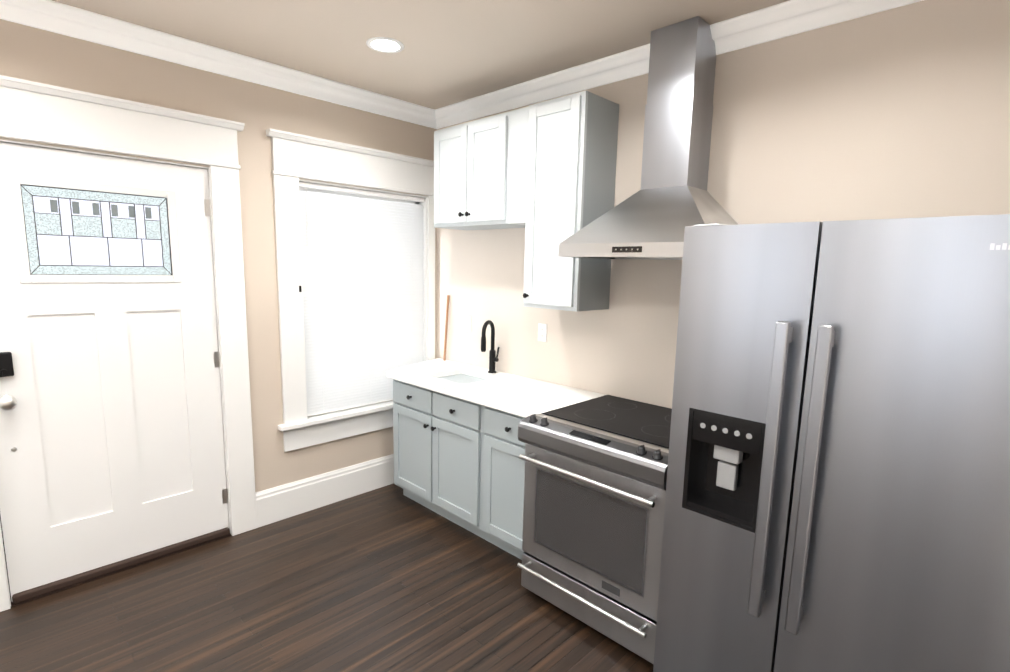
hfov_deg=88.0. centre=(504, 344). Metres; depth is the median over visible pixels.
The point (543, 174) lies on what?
upper cabinet
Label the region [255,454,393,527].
baseboard
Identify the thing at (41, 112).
door frame
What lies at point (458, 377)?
sink
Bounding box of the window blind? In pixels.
[299,182,424,416]
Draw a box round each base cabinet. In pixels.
[393,380,485,537]
[482,408,524,559]
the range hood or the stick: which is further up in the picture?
the range hood
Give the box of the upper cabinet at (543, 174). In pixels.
[434,91,618,311]
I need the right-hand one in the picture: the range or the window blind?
the range
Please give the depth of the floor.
2.49 m
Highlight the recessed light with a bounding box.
[366,37,403,52]
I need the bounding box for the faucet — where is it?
[481,320,499,371]
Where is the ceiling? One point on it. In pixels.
(454, 51)
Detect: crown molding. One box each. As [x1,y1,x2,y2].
[0,0,439,128]
[436,0,923,127]
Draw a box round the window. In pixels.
[266,128,434,451]
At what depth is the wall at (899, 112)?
2.25 m
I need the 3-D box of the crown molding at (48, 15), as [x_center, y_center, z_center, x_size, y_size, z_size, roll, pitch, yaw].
[-2.224,-1.416,2.078,0.092,0.102,4.998,10,12,44]
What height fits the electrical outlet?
0.114 m
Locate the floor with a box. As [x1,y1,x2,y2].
[0,483,653,671]
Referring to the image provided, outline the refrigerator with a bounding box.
[653,214,1009,671]
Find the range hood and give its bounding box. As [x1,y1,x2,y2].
[558,16,737,259]
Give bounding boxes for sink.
[438,372,489,383]
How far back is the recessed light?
2.64 m
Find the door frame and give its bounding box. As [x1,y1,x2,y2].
[0,75,256,611]
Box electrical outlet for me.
[538,323,546,341]
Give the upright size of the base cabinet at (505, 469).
0.881 m
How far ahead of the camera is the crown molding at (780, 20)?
2.62 m
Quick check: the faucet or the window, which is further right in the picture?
the faucet
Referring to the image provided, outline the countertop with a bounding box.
[386,358,603,419]
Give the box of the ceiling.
[52,0,788,108]
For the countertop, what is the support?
on the base cabinet at (459, 448)
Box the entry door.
[0,142,229,603]
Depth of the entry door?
2.64 m
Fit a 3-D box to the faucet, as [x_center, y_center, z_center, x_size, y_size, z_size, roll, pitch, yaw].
[-0.111,0.019,3.521,0.102,0.369,0.180,10,12,44]
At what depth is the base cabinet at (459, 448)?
3.27 m
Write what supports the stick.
on the countertop
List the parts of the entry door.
entry door glass pane, entry door hardware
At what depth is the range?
2.31 m
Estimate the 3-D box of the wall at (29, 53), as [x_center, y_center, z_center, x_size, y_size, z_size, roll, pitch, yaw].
[-2.329,-0.123,2.348,0.120,2.745,5.000,10,12,44]
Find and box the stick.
[443,295,449,360]
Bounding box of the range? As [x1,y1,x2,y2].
[517,395,671,663]
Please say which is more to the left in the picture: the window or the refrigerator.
the window
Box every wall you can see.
[0,19,436,492]
[436,0,1009,408]

